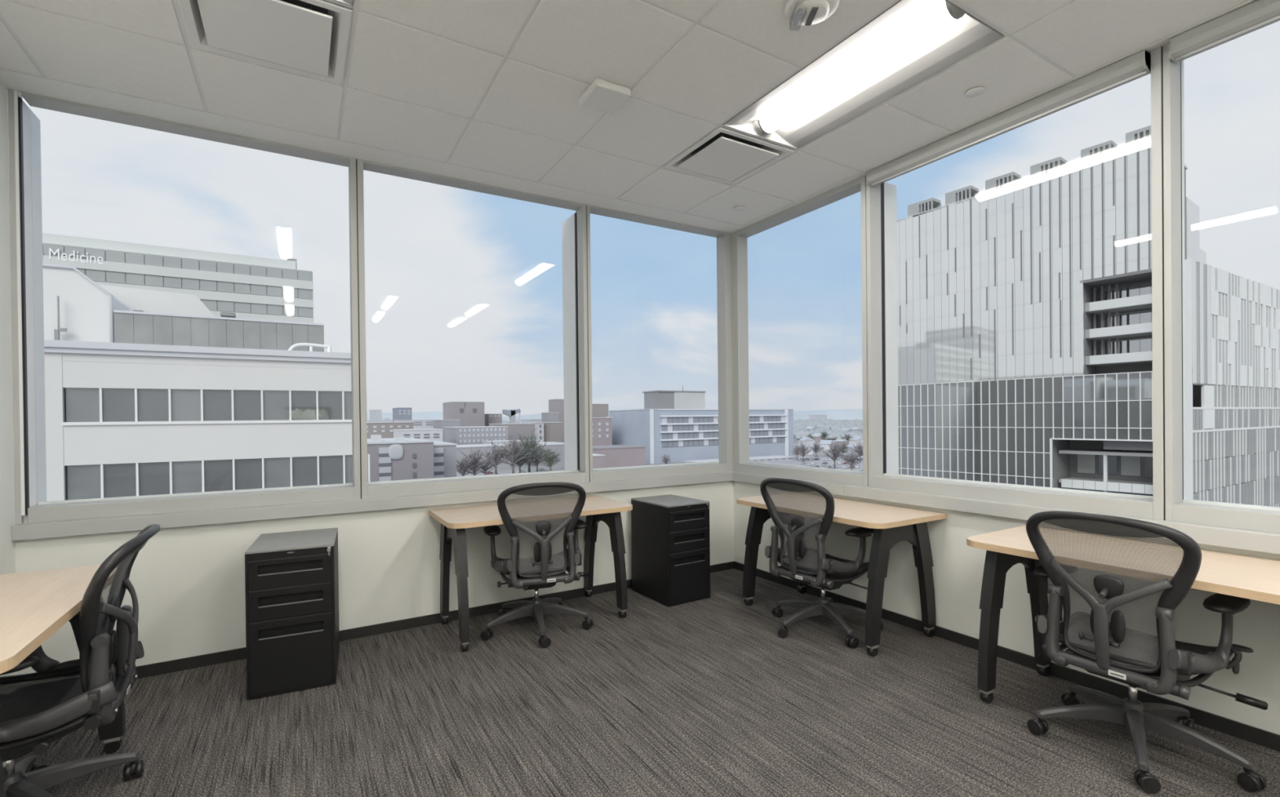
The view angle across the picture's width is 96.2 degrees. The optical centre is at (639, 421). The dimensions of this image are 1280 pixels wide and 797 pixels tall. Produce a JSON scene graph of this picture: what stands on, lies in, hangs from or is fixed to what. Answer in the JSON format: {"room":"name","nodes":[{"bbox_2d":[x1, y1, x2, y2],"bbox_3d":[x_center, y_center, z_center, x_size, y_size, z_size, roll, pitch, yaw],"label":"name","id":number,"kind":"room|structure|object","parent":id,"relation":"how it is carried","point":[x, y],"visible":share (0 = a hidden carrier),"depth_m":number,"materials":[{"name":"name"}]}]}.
{"room":"shared office","nodes":[
{"label":"shared office","id":0,"kind":"room"},
{"bbox_2d":[0,80,17,676],"bbox_3d":[-1.485,-0.129,0.011,0.150,2.977,6.400,-1,0,-31],"label":"wall","id":1,"kind":"structure","parent":0,"point":[7,547],"depth_m":2.74,"materials":[{"name":"paint"}]},
{"bbox_2d":[15,471,733,674],"bbox_3d":[-1.143,0.901,4.026,4.820,0.860,0.150,-1,0,-31],"label":"wall","id":2,"kind":"structure","parent":0,"point":[188,582],"depth_m":3.52,"materials":[{"name":"paint"}]},
{"bbox_2d":[7,88,368,524],"bbox_3d":[-2.457,-0.569,3.308,1.564,2.117,0.260,-1,0,-31],"label":"window","id":3,"kind":"structure","parent":2,"relation":"in","point":[31,504],"depth_m":2.99,"materials":[{"name":"paint"}]},
{"bbox_2d":[11,471,733,541],"bbox_3d":[-1.098,0.509,3.939,4.520,0.075,0.045,-1,0,-31],"label":"trim","id":4,"kind":"structure","parent":2,"relation":"attached to","point":[21,531],"depth_m":3.35,"materials":[{"name":"paint"}]},
{"bbox_2d":[0,68,746,233],"bbox_3d":[-1.077,-1.711,3.871,4.540,0.130,0.224,-1,0,-31],"label":"trim","id":5,"kind":"structure","parent":2,"relation":"attached to","point":[11,80],"depth_m":3.36,"materials":[{"name":"paint"}]},
{"bbox_2d":[135,560,733,678],"bbox_3d":[-1.103,1.300,3.955,4.508,0.062,0.012,-1,0,-31],"label":"baseboard","id":6,"kind":"structure","parent":2,"relation":"attached to","point":[182,664],"depth_m":3.64,"materials":[{"name":"rubber"}]},
{"bbox_2d":[363,160,585,497],"bbox_3d":[-1.113,-0.588,4.050,1.506,2.117,0.160,-1,0,-31],"label":"window","id":7,"kind":"structure","parent":2,"relation":"in","point":[462,483],"depth_m":3.95,"materials":[{"name":"paint"}]},
{"bbox_2d":[561,204,727,482],"bbox_3d":[0.065,-0.606,4.891,1.380,2.117,0.400,-1,0,-31],"label":"window","id":8,"kind":"structure","parent":2,"relation":"in","point":[575,229],"depth_m":4.52,"materials":[{"name":"paint"}]},
{"bbox_2d":[716,231,749,471],"bbox_3d":[0.832,-0.616,5.138,0.190,2.117,0.200,-1,0,-31],"label":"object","id":9,"kind":"structure","parent":2,"relation":"attached to","point":[731,248],"depth_m":5.09,"materials":[{"name":"paint"}]},
{"bbox_2d":[0,0,1250,225],"bbox_3d":[0.504,-1.746,1.196,4.820,0.202,6.700,-1,0,-31],"label":"ceiling","id":10,"kind":"structure","parent":0,"point":[497,86],"depth_m":2.70,"materials":[{"name":"tile"}]},
{"bbox_2d":[177,0,353,84],"bbox_3d":[-1.544,-1.673,2.384,0.590,0.114,0.590,-1,0,-31],"label":"ceiling vent","id":11,"kind":"object","parent":10,"relation":"in","point":[308,37],"visible":1,"depth_m":2.39,"materials":[{"name":"metal"}]},
{"bbox_2d":[333,0,353,6],"bbox_3d":[-1.076,-1.682,1.599,0.584,0.100,1.193,-1,0,-31],"label":"light fixture","id":12,"kind":"object","parent":10,"relation":"attached to","point":[350,2],"visible":1,"depth_m":2.24,"materials":[{"name":"white"}]},
{"bbox_2d":[578,77,630,114],"bbox_3d":[-0.179,-1.627,2.872,0.190,0.042,0.210,-1,0,-31],"label":"ceiling box","id":13,"kind":"object","parent":10,"relation":"attached to","point":[602,95],"visible":1,"depth_m":2.84,"materials":[{"name":"white plastic"}]},
{"bbox_2d":[662,126,795,184],"bbox_3d":[0.550,-1.703,3.632,0.590,0.114,0.590,-1,0,-31],"label":"ceiling vent","id":14,"kind":"object","parent":10,"relation":"in","point":[725,155],"visible":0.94,"depth_m":3.60,"materials":[{"name":"metal"}]},
{"bbox_2d":[733,205,744,210],"bbox_3d":[0.769,-1.662,4.472,0.084,0.012,0.084,-1,0,-31],"label":"sprinkler cover","id":15,"kind":"object","parent":10,"relation":"attached to","point":[735,208],"visible":1,"depth_m":4.46,"materials":[{"name":"white plastic"}]},
{"bbox_2d":[784,0,839,26],"bbox_3d":[0.681,-1.621,2.279,0.210,0.065,0.210,-1,0,-31],"label":"fire alarm strobe","id":16,"kind":"object","parent":10,"relation":"attached to","point":[798,12],"visible":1,"depth_m":2.26,"materials":[{"name":"white plastic"}]},
{"bbox_2d":[722,0,1004,149],"bbox_3d":[1.018,-1.712,2.846,0.584,0.100,1.193,-1,0,-31],"label":"light fixture","id":17,"kind":"object","parent":10,"relation":"attached to","point":[911,42],"visible":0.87,"depth_m":2.76,"materials":[{"name":"white"}]},
{"bbox_2d":[964,87,984,97],"bbox_3d":[1.689,-1.662,2.896,0.084,0.012,0.084,-1,0,-31],"label":"sprinkler cover","id":18,"kind":"object","parent":10,"relation":"attached to","point":[975,91],"visible":1,"depth_m":2.89,"materials":[{"name":"white plastic"}]},
{"bbox_2d":[742,0,1257,226],"bbox_3d":[2.542,-1.740,2.290,0.198,0.130,6.196,-1,0,-31],"label":"trim","id":19,"kind":"structure","parent":10,"relation":"attached to","point":[1160,43],"depth_m":3.05,"materials":[{"name":"metal"}]},
{"bbox_2d":[14,568,1279,796],"bbox_3d":[0.538,1.430,1.215,4.820,0.200,6.700,-1,0,-31],"label":"floor","id":20,"kind":"structure","parent":0,"point":[704,697],"depth_m":2.54,"materials":[{"name":"carpet"}]},
{"bbox_2d":[0,564,125,796],"bbox_3d":[-2.105,0.977,1.783,0.562,0.757,1.223,-1,0,-31],"label":"desk","id":21,"kind":"object","parent":20,"relation":"on","point":[35,605],"visible":0.76,"depth_m":1.92,"materials":[{"name":"brown wood"}]},
{"bbox_2d":[0,524,160,796],"bbox_3d":[-2.080,0.871,1.943,0.697,0.965,0.715,0,0,43],"label":"office chair","id":22,"kind":"object","parent":20,"relation":"on","point":[38,708],"visible":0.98,"depth_m":1.93,"materials":[{"name":"plastic"}]},
{"bbox_2d":[244,527,339,699],"bbox_3d":[-1.834,0.985,3.066,0.380,0.720,0.517,-1,0,-26],"label":"filing cabinet","id":23,"kind":"object","parent":20,"relation":"on","point":[292,630],"visible":1,"depth_m":2.86,"materials":[{"name":"black metal"}]},
{"bbox_2d":[428,495,632,651],"bbox_3d":[-0.703,0.949,3.825,1.223,0.757,0.637,-1,0,-31],"label":"desk","id":24,"kind":"object","parent":20,"relation":"on","point":[454,521],"visible":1,"depth_m":3.75,"materials":[{"name":"brown wood"}]},
{"bbox_2d":[480,481,593,647],"bbox_3d":[-0.653,0.841,3.656,0.726,0.974,0.679,-1,0,-20],"label":"office chair","id":25,"kind":"object","parent":20,"relation":"on","point":[540,519],"visible":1,"depth_m":3.46,"materials":[{"name":"plastic"}]},
{"bbox_2d":[631,493,710,606],"bbox_3d":[0.233,0.954,4.376,0.380,0.720,0.517,-1,0,-32],"label":"filing cabinet","id":26,"kind":"object","parent":20,"relation":"on","point":[671,542],"visible":1,"depth_m":4.21,"materials":[{"name":"black metal"}]},
{"bbox_2d":[760,477,883,648],"bbox_3d":[1.144,0.824,3.623,0.689,0.968,0.709,-1,0,-37],"label":"office chair","id":27,"kind":"object","parent":20,"relation":"on","point":[802,513],"visible":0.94,"depth_m":3.47,"materials":[{"name":"plastic"}]},
{"bbox_2d":[736,495,946,656],"bbox_3d":[1.253,0.928,3.789,0.637,0.757,1.223,-1,0,-31],"label":"desk","id":28,"kind":"object","parent":20,"relation":"on","point":[891,524],"visible":0.86,"depth_m":3.42,"materials":[{"name":"brown wood"}]},
{"bbox_2d":[966,524,1279,702],"bbox_3d":[2.103,0.928,2.362,0.637,0.757,1.223,-1,0,-31],"label":"desk","id":29,"kind":"object","parent":20,"relation":"on","point":[1251,577],"visible":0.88,"depth_m":2.67,"materials":[{"name":"brown wood"}]},
{"bbox_2d":[1026,511,1267,793],"bbox_3d":[1.974,0.821,2.275,0.704,0.974,0.694,-1,0,-44],"label":"office chair","id":30,"kind":"object","parent":20,"relation":"on","point":[1119,583],"visible":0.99,"depth_m":2.13,"materials":[{"name":"plastic"}]},
{"bbox_2d":[733,471,1279,734],"bbox_3d":[2.538,0.871,2.406,0.150,0.860,6.400,-1,0,-31],"label":"wall","id":31,"kind":"structure","parent":0,"point":[957,570],"depth_m":3.17,"materials":[{"name":"paint"}]},
{"bbox_2d":[737,175,898,487],"bbox_3d":[1.333,-0.617,4.531,0.290,2.117,1.357,-1,0,-31],"label":"window","id":32,"kind":"structure","parent":31,"relation":"in","point":[878,203],"depth_m":3.95,"materials":[{"name":"paint"}]},
{"bbox_2d":[733,471,1279,554],"bbox_3d":[2.437,0.480,2.377,0.045,0.075,6.254,-1,0,-31],"label":"trim","id":33,"kind":"structure","parent":31,"relation":"attached to","point":[1253,540],"depth_m":3.12,"materials":[{"name":"paint"}]},
{"bbox_2d":[733,560,1279,751],"bbox_3d":[2.473,1.271,2.368,0.012,0.062,6.400,-1,0,-31],"label":"baseboard","id":34,"kind":"structure","parent":31,"relation":"attached to","point":[1268,739],"depth_m":2.87,"materials":[{"name":"rubber"}]},
{"bbox_2d":[871,43,1186,521],"bbox_3d":[2.022,-0.617,3.248,0.160,2.117,1.553,-1,0,-31],"label":"window","id":35,"kind":"structure","parent":31,"relation":"in","point":[1167,118],"depth_m":2.58,"materials":[{"name":"paint"}]},
{"bbox_2d":[866,49,1151,186],"bbox_3d":[1.929,-1.627,3.232,0.091,0.085,1.470,-1,0,-31],"label":"roller shade","id":36,"kind":"object","parent":35,"relation":"attached to","point":[1135,66],"visible":0.91,"depth_m":3.03,"materials":[{"name":"paint"}]},
{"bbox_2d":[1173,20,1279,533],"bbox_3d":[2.811,-0.617,1.923,0.160,2.117,1.530,-1,0,-31],"label":"window","id":37,"kind":"structure","parent":31,"relation":"in","point":[1223,514],"depth_m":2.41,"materials":[{"name":"paint"}]},
{"bbox_2d":[1168,0,1279,64],"bbox_3d":[2.716,-1.627,1.909,0.091,0.085,1.442,-1,0,-31],"label":"roller shade","id":38,"kind":"object","parent":37,"relation":"attached to","point":[1259,14],"visible":1,"depth_m":2.37,"materials":[{"name":"paint"}]},
{"label":"outside","id":39,"kind":"structure","parent":0,"visible":0},
{"bbox_2d":[456,419,1279,476],"bbox_3d":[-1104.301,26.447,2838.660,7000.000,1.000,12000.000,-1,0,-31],"label":"ground","id":40,"kind":"structure","parent":39,"point":[524,467],"depth_m":372.46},
{"bbox_2d":[9,232,313,322],"bbox_3d":[-85.736,3.267,90.882,58.950,56.900,40.030,-1,0,-31],"label":"building","id":41,"kind":"structure","parent":40,"relation":"on","point":[253,287],"depth_m":81.86,"materials":[{"name":"concrete"}]},
{"bbox_2d":[11,339,369,501],"bbox_3d":[-37.404,13.621,39.080,32.730,35.780,22.300,-1,0,-31],"label":"office building","id":42,"kind":"structure","parent":40,"relation":"on","point":[122,419],"depth_m":33.28,"materials":[{"name":"white concrete"}]},
{"bbox_2d":[53,295,66,340],"bbox_3d":[-36.372,-5.833,36.034,0.530,4.100,0.200,-1,0,-31],"label":"antenna mast","id":43,"kind":"object","parent":42,"relation":"on","point":[56,331],"visible":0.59,"depth_m":35.95,"materials":[{"name":"metal"}]},
{"bbox_2d":[10,263,133,342],"bbox_3d":[-42.068,-6.788,38.241,12.367,6.107,9.180,-1,0,-31],"label":"penthouse","id":44,"kind":"structure","parent":42,"relation":"on","point":[86,308],"depth_m":36.70,"materials":[{"name":"concrete"}]},
{"bbox_2d":[97,284,235,317],"bbox_3d":[-46.206,-7.443,46.869,22.100,7.400,8.120,-1,0,-31],"label":"shed","id":45,"kind":"object","parent":42,"relation":"on","point":[137,300],"visible":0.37,"depth_m":46.61,"materials":[{"name":"metal"}]},
{"bbox_2d":[220,311,235,317],"bbox_3d":[-35.526,-6.625,49.574,1.000,5.500,1.000,-1,0,-31],"label":"vent","id":46,"kind":"object","parent":45,"relation":"attached to","point":[227,314],"depth_m":49.22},
{"bbox_2d":[113,309,324,351],"bbox_3d":[-30.748,-5.638,43.189,12.050,3.500,6.060,-1,0,-31],"label":"screen","id":47,"kind":"object","parent":42,"relation":"on","point":[130,326],"visible":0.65,"depth_m":40.20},
{"bbox_2d":[288,342,331,351],"bbox_3d":[-23.403,-4.696,38.636,4.671,1.313,0.260,-1,0,-31],"label":"pipes","id":48,"kind":"object","parent":42,"relation":"on","point":[311,345],"visible":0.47,"depth_m":39.14,"materials":[{"name":"metal"}]},
{"bbox_2d":[368,409,382,422],"bbox_3d":[-386.693,6.514,839.296,14.634,47.773,30.600,-1,0,-31],"label":"tower","id":49,"kind":"structure","parent":40,"relation":"on","point":[375,415],"depth_m":826.74,"materials":[{"name":"concrete"}]},
{"bbox_2d":[382,417,392,422],"bbox_3d":[-762.298,8.427,1726.974,67.040,41.228,32.238,-1,0,-31],"label":"house","id":50,"kind":"structure","parent":40,"relation":"on","point":[385,420],"depth_m":1713.01,"materials":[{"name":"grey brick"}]},
{"bbox_2d":[366,422,413,438],"bbox_3d":[-201.013,15.505,449.395,37.227,30.538,50.600,-1,0,-31],"label":"brick building","id":51,"kind":"structure","parent":40,"relation":"on","point":[384,429],"depth_m":427.34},
{"bbox_2d":[367,434,434,481],"bbox_3d":[-87.382,17.635,199.729,22.014,26.871,45.900,-1,0,-31],"label":"building","id":52,"kind":"structure","parent":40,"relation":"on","point":[397,458],"depth_m":181.30,"materials":[{"name":"concrete"}]},
{"bbox_2d":[391,407,412,422],"bbox_3d":[-303.145,6.282,731.926,17.679,47.740,40.600,-1,0,-31],"label":"tower","id":53,"kind":"structure","parent":40,"relation":"on","point":[398,413],"depth_m":715.66,"materials":[{"name":"concrete"}]},
{"bbox_2d":[394,419,433,428],"bbox_3d":[-224.595,13.878,615.757,67.201,32.267,40.600,-1,0,-31],"label":"office building","id":54,"kind":"structure","parent":40,"relation":"on","point":[417,424],"depth_m":591.85,"materials":[{"name":"concrete"}]},
{"bbox_2d":[392,428,443,441],"bbox_3d":[-153.275,17.818,396.351,27.626,25.527,30.600,-1,0,-31],"label":"office building","id":55,"kind":"structure","parent":40,"relation":"on","point":[436,434],"depth_m":384.66,"materials":[{"name":"concrete"}]},
{"bbox_2d":[432,440,457,477],"bbox_3d":[-77.147,19.252,214.669,8.142,23.232,40.700,-1,0,-31],"label":"parking garage","id":56,"kind":"structure","parent":40,"relation":"on","point":[444,452],"depth_m":197.52,"materials":[{"name":"grey concrete"}]},
{"bbox_2d":[432,419,459,441],"bbox_3d":[-159.791,14.166,473.945,15.696,32.022,30.600,-1,0,-31],"label":"brick building","id":57,"kind":"structure","parent":40,"relation":"on","point":[437,424],"depth_m":461.27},
{"bbox_2d":[442,401,484,426],"bbox_3d":[-163.800,5.773,533.247,29.702,48.168,36.600,-1,0,-31],"label":"brick tower","id":58,"kind":"structure","parent":40,"relation":"on","point":[468,413],"depth_m":518.75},
{"bbox_2d":[456,453,479,475],"bbox_3d":[-84.948,23.062,275.258,15.898,15.039,11.880,-1,0,-31],"label":"tree","id":59,"kind":"object","parent":40,"relation":"on","point":[461,465],"visible":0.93,"depth_m":275.17,"materials":[{"name":"plant"}]},
{"bbox_2d":[457,447,490,475],"bbox_3d":[-81.753,21.315,280.753,15.439,18.397,16.518,-1,0,-31],"label":"tree","id":60,"kind":"object","parent":40,"relation":"on","point":[474,460],"visible":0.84,"depth_m":280.19,"materials":[{"name":"plant"}]},
{"bbox_2d":[443,426,508,444],"bbox_3d":[-126.384,16.844,441.464,39.016,26.339,40.600,-1,0,-31],"label":"brick building","id":61,"kind":"structure","parent":40,"relation":"on","point":[460,435],"depth_m":424.01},
{"bbox_2d":[456,443,510,470],"bbox_3d":[-108.089,22.872,382.523,35.381,14.607,30.600,-1,0,-31],"label":"warehouse","id":62,"kind":"structure","parent":40,"relation":"on","point":[465,449],"depth_m":369.29,"materials":[{"name":"grey concrete"}]},
{"bbox_2d":[477,455,496,475],"bbox_3d":[-79.178,23.869,293.165,12.446,13.081,12.869,-1,0,-31],"label":"tree","id":63,"kind":"object","parent":40,"relation":"on","point":[483,467],"visible":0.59,"depth_m":292.17,"materials":[{"name":"plant"}]},
{"bbox_2d":[484,413,502,426],"bbox_3d":[-145.268,10.811,561.740,13.537,37.341,26.600,-1,0,-31],"label":"brick building","id":64,"kind":"structure","parent":40,"relation":"on","point":[489,418],"depth_m":550.86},
{"bbox_2d":[480,438,508,474],"bbox_3d":[-77.879,19.695,311.664,16.936,21.174,20.426,-1,0,-31],"label":"tree","id":65,"kind":"object","parent":40,"relation":"on","point":[496,457],"visible":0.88,"depth_m":311.28,"materials":[{"name":"plant"}]},
{"bbox_2d":[488,422,534,439],"bbox_3d":[-107.884,15.466,487.399,29.423,28.129,40.600,-1,0,-31],"label":"brick building","id":66,"kind":"structure","parent":40,"relation":"on","point":[521,428],"depth_m":470.03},
{"bbox_2d":[502,408,520,423],"bbox_3d":[-111.580,-0.590,499.752,15.000,21.218,5.000,-1,0,-31],"label":"frame","id":67,"kind":"object","parent":66,"relation":"on","point":[511,413],"visible":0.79,"depth_m":497.78,"materials":[{"name":"grey metal"}]},
{"bbox_2d":[482,439,542,463],"bbox_3d":[-93.320,21.697,420.417,38.625,16.174,18.600,-1,0,-31],"label":"warehouse","id":68,"kind":"structure","parent":40,"relation":"on","point":[500,442],"depth_m":410.17,"materials":[{"name":"concrete"}]},
{"bbox_2d":[493,437,533,473],"bbox_3d":[-68.813,18.846,311.497,21.581,22.678,21.636,-1,0,-31],"label":"tree","id":69,"kind":"object","parent":40,"relation":"on","point":[513,455],"visible":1,"depth_m":310.67,"materials":[{"name":"plant"}]},
{"bbox_2d":[503,443,534,472],"bbox_3d":[-67.425,20.598,318.318,16.531,19.059,17.399,-1,0,-31],"label":"tree","id":70,"kind":"object","parent":40,"relation":"on","point":[519,463],"visible":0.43,"depth_m":317.34,"materials":[{"name":"plant"}]},
{"bbox_2d":[512,427,547,472],"bbox_3d":[-63.326,16.731,326.022,23.755,26.611,22.867,-1,0,-31],"label":"tree","id":71,"kind":"object","parent":40,"relation":"on","point":[531,442],"visible":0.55,"depth_m":323.95,"materials":[{"name":"plant"}]},
{"bbox_2d":[520,418,541,422],"bbox_3d":[-123.865,12.703,669.926,20.678,31.768,30.600,-1,0,-31],"label":"distant hall","id":72,"kind":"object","parent":40,"relation":"on","point":[522,420],"visible":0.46,"depth_m":657.37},
{"bbox_2d":[528,422,544,441],"bbox_3d":[-87.388,14.826,483.311,6.994,29.016,20.600,-1,0,-31],"label":"stair tower","id":73,"kind":"structure","parent":40,"relation":"on","point":[539,431],"depth_m":474.64,"materials":[{"name":"concrete"}]},
{"bbox_2d":[525,445,552,471],"bbox_3d":[-57.544,20.937,324.421,17.812,18.092,16.340,-1,0,-31],"label":"tree","id":74,"kind":"object","parent":40,"relation":"on","point":[535,457],"visible":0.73,"depth_m":323.91,"materials":[{"name":"plant"}]},
{"bbox_2d":[521,441,564,466],"bbox_3d":[-66.430,22.342,407.333,26.797,14.460,40.600,-1,0,-31],"label":"warehouse","id":75,"kind":"structure","parent":40,"relation":"on","point":[555,446],"depth_m":391.00,"materials":[{"name":"grey concrete"}]},
{"bbox_2d":[527,422,562,442],"bbox_3d":[-83.244,14.756,502.073,16.229,28.836,40.600,-1,0,-31],"label":"brick building","id":76,"kind":"structure","parent":40,"relation":"on","point":[553,431],"depth_m":484.71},
{"bbox_2d":[537,448,561,471],"bbox_3d":[-51.149,21.875,323.353,15.176,16.092,16.510,-1,0,-31],"label":"tree","id":77,"kind":"object","parent":40,"relation":"on","point":[550,461],"visible":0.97,"depth_m":323.05,"materials":[{"name":"plant"}]},
{"bbox_2d":[541,412,559,422],"bbox_3d":[-87.311,9.879,557.848,10.139,37.995,20.600,-1,0,-31],"label":"brick building","id":78,"kind":"structure","parent":40,"relation":"on","point":[545,416],"depth_m":550.46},
{"bbox_2d":[548,398,564,442],"bbox_3d":[-84.966,2.083,617.442,20.442,52.804,20.600,-1,0,-31],"label":"brick tower","id":79,"kind":"structure","parent":40,"relation":"on","point":[556,405],"depth_m":607.37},
{"bbox_2d":[563,417,612,445],"bbox_3d":[-38.813,13.035,423.783,20.631,32.272,40.600,-1,0,-31],"label":"brick building","id":80,"kind":"structure","parent":40,"relation":"on","point":[602,426],"depth_m":407.57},
{"bbox_2d":[592,453,604,468],"bbox_3d":[-29.411,23.666,312.989,10.759,12.164,24.600,-1,0,-31],"label":"warehouse","id":81,"kind":"structure","parent":40,"relation":"on","point":[597,459],"depth_m":303.55,"materials":[{"name":"concrete"}]},
{"bbox_2d":[591,403,608,417],"bbox_3d":[-48.079,4.807,598.672,19.607,46.788,30.600,-1,0,-31],"label":"brick tower","id":82,"kind":"structure","parent":40,"relation":"on","point":[598,410],"depth_m":585.39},
{"bbox_2d":[366,408,862,421],"bbox_3d":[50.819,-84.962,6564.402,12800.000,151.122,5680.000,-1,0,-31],"label":"hills","id":83,"kind":"structure","parent":40,"relation":"on","point":[833,413],"depth_m":6490.91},
{"bbox_2d":[366,418,862,439],"bbox_3d":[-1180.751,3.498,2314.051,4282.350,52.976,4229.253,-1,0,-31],"label":"woodland","id":84,"kind":"object","parent":40,"relation":"on","point":[799,424],"visible":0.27,"depth_m":1444.26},
{"bbox_2d":[592,444,646,467],"bbox_3d":[-18.402,22.373,360.282,33.746,13.932,30.600,-1,0,-31],"label":"warehouse","id":85,"kind":"structure","parent":40,"relation":"on","point":[615,455],"depth_m":348.36,"materials":[{"name":"concrete"}]},
{"bbox_2d":[661,453,672,463],"bbox_3d":[16.195,24.443,354.456,8.325,9.114,8.363,-1,0,-31],"label":"tree","id":86,"kind":"object","parent":40,"relation":"on","point":[666,459],"visible":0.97,"depth_m":353.89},
{"bbox_2d":[608,408,793,463],"bbox_3d":[50.133,9.168,452.837,136.298,37.720,61.700,-1,0,-31],"label":"building","id":87,"kind":"structure","parent":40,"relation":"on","point":[681,434],"depth_m":415.10,"materials":[{"name":"white concrete"}]},
{"bbox_2d":[642,385,706,408],"bbox_3d":[25.400,-18.004,428.224,42.035,17.474,22.700,-1,0,-31],"label":"penthouse","id":88,"kind":"object","parent":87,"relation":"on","point":[655,399],"visible":0.88,"depth_m":417.85,"materials":[{"name":"concrete"}]},
{"bbox_2d":[684,455,796,462],"bbox_3d":[73.000,27.064,407.731,88.866,1.987,18.600,-1,0,-31],"label":"office building","id":89,"kind":"structure","parent":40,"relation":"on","point":[766,458],"depth_m":409.07,"materials":[{"name":"concrete"}]},
{"bbox_2d":[789,444,801,459],"bbox_3d":[113.349,21.904,412.812,10.803,11.368,9.850,-1,0,-31],"label":"tree","id":90,"kind":"object","parent":40,"relation":"on","point":[794,448],"visible":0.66,"depth_m":412.88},
{"bbox_2d":[793,431,808,438],"bbox_3d":[228.072,18.618,808.469,21.323,10.606,11.272,-1,0,1],"label":"house","id":91,"kind":"structure","parent":40,"relation":"on","point":[801,433],"depth_m":803.16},
{"bbox_2d":[795,441,813,461],"bbox_3d":[113.427,20.084,394.352,11.870,15.232,12.371,-1,0,-31],"label":"tree","id":92,"kind":"object","parent":40,"relation":"on","point":[802,451],"visible":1,"depth_m":394.02,"materials":[{"name":"plant"}]},
{"bbox_2d":[797,436,814,446],"bbox_3d":[172.308,20.839,593.725,16.528,10.004,8.212,-1,0,-28],"label":"house","id":93,"kind":"structure","parent":40,"relation":"on","point":[809,440],"depth_m":590.55,"materials":[{"name":"concrete"}]},
{"bbox_2d":[755,454,862,470],"bbox_3d":[119.278,27.737,369.888,160.000,0.100,120.000,-1,0,-31],"label":"parking lot","id":94,"kind":"structure","parent":40,"relation":"on","point":[795,462],"depth_m":391.86,"materials":[{"name":"asphalt"}]},
{"bbox_2d":[808,440,822,457],"bbox_3d":[133.967,20.943,438.064,11.128,12.535,11.246,-1,0,-31],"label":"tree","id":95,"kind":"object","parent":40,"relation":"on","point":[816,448],"visible":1,"depth_m":437.79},
{"bbox_2d":[807,443,824,452],"bbox_3d":[153.195,23.011,503.663,14.360,7.178,9.968,-1,0,-11],"label":"house","id":96,"kind":"structure","parent":40,"relation":"on","point":[811,444],"depth_m":499.98,"materials":[{"name":"grey brick"}]},
{"bbox_2d":[808,414,826,420],"bbox_3d":[1082.377,-22.223,3489.147,69.783,40.925,80.600,-1,0,-31],"label":"building","id":97,"kind":"structure","parent":40,"relation":"on","point":[811,416],"depth_m":3459.52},
{"bbox_2d":[813,433,823,441],"bbox_3d":[223.009,19.403,716.774,10.179,10.269,18.412,0,0,26],"label":"house","id":98,"kind":"structure","parent":40,"relation":"on","point":[816,437],"depth_m":709.74,"materials":[{"name":"brick"}]},
{"bbox_2d":[818,430,830,439],"bbox_3d":[218.494,16.860,679.223,14.954,15.914,15.827,-1,0,-31],"label":"tree","id":99,"kind":"object","parent":40,"relation":"on","point":[824,433],"visible":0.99,"depth_m":678.23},
{"bbox_2d":[819,440,833,449],"bbox_3d":[176.227,21.591,542.146,10.130,9.048,17.985,0,0,28],"label":"house","id":100,"kind":"structure","parent":40,"relation":"on","point":[824,443],"depth_m":536.00,"materials":[{"name":"white"}]},
{"bbox_2d":[822,441,844,468],"bbox_3d":[114.266,19.867,337.831,14.673,16.341,13.950,-1,0,-31],"label":"tree","id":101,"kind":"object","parent":40,"relation":"on","point":[835,452],"visible":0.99,"depth_m":336.74,"materials":[{"name":"plant"}]},
{"bbox_2d":[834,439,848,445],"bbox_3d":[205.619,21.571,586.454,11.161,7.906,9.438,-1,0,-38],"label":"house","id":102,"kind":"structure","parent":40,"relation":"on","point":[840,441],"depth_m":583.53,"materials":[{"name":"brick"}]},
{"bbox_2d":[837,440,849,456],"bbox_3d":[153.280,20.637,435.091,10.446,12.763,11.414,-1,0,-31],"label":"tree","id":103,"kind":"object","parent":40,"relation":"on","point":[844,446],"visible":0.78,"depth_m":433.64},
{"bbox_2d":[840,450,862,470],"bbox_3d":[115.858,21.832,313.358,12.063,12.676,12.296,-1,0,-31],"label":"tree","id":104,"kind":"object","parent":40,"relation":"on","point":[851,460],"visible":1,"depth_m":312.57,"materials":[{"name":"plant"}]},
{"bbox_2d":[844,444,862,452],"bbox_3d":[185.488,22.803,497.719,11.950,6.966,10.216,-1,0,-22],"label":"house","id":105,"kind":"structure","parent":40,"relation":"on","point":[851,446],"depth_m":494.27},
{"bbox_2d":[848,435,862,445],"bbox_3d":[231.975,20.228,609.186,18.513,9.742,10.307,-1,0,-30],"label":"house","id":106,"kind":"structure","parent":40,"relation":"on","point":[855,439],"depth_m":604.56,"materials":[{"name":"white"}]},
{"bbox_2d":[848,440,862,462],"bbox_3d":[146.910,19.643,383.865,14.765,15.516,13.247,-1,0,-31],"label":"tree","id":107,"kind":"object","parent":40,"relation":"on","point":[860,451],"visible":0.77,"depth_m":383.16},
{"bbox_2d":[850,426,862,432],"bbox_3d":[361.150,15.102,954.204,20.170,12.966,12.025,-1,0,-24],"label":"house","id":108,"kind":"structure","parent":40,"relation":"on","point":[859,428],"depth_m":949.95,"materials":[{"name":"grey brick"}]},
{"bbox_2d":[897,125,1206,496],"bbox_3d":[71.860,-5.671,103.704,30.120,71.200,45.435,-1,0,-35],"label":"building","id":109,"kind":"structure","parent":40,"relation":"on","point":[1024,308],"depth_m":91.23,"materials":[{"name":"grey"}]},
{"bbox_2d":[1184,258,1279,506],"bbox_3d":[89.664,3.985,87.588,40.007,51.700,6.641,-1,0,-35],"label":"tower wing","id":110,"kind":"object","parent":40,"relation":"on","point":[1233,321],"visible":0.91,"depth_m":83.80,"materials":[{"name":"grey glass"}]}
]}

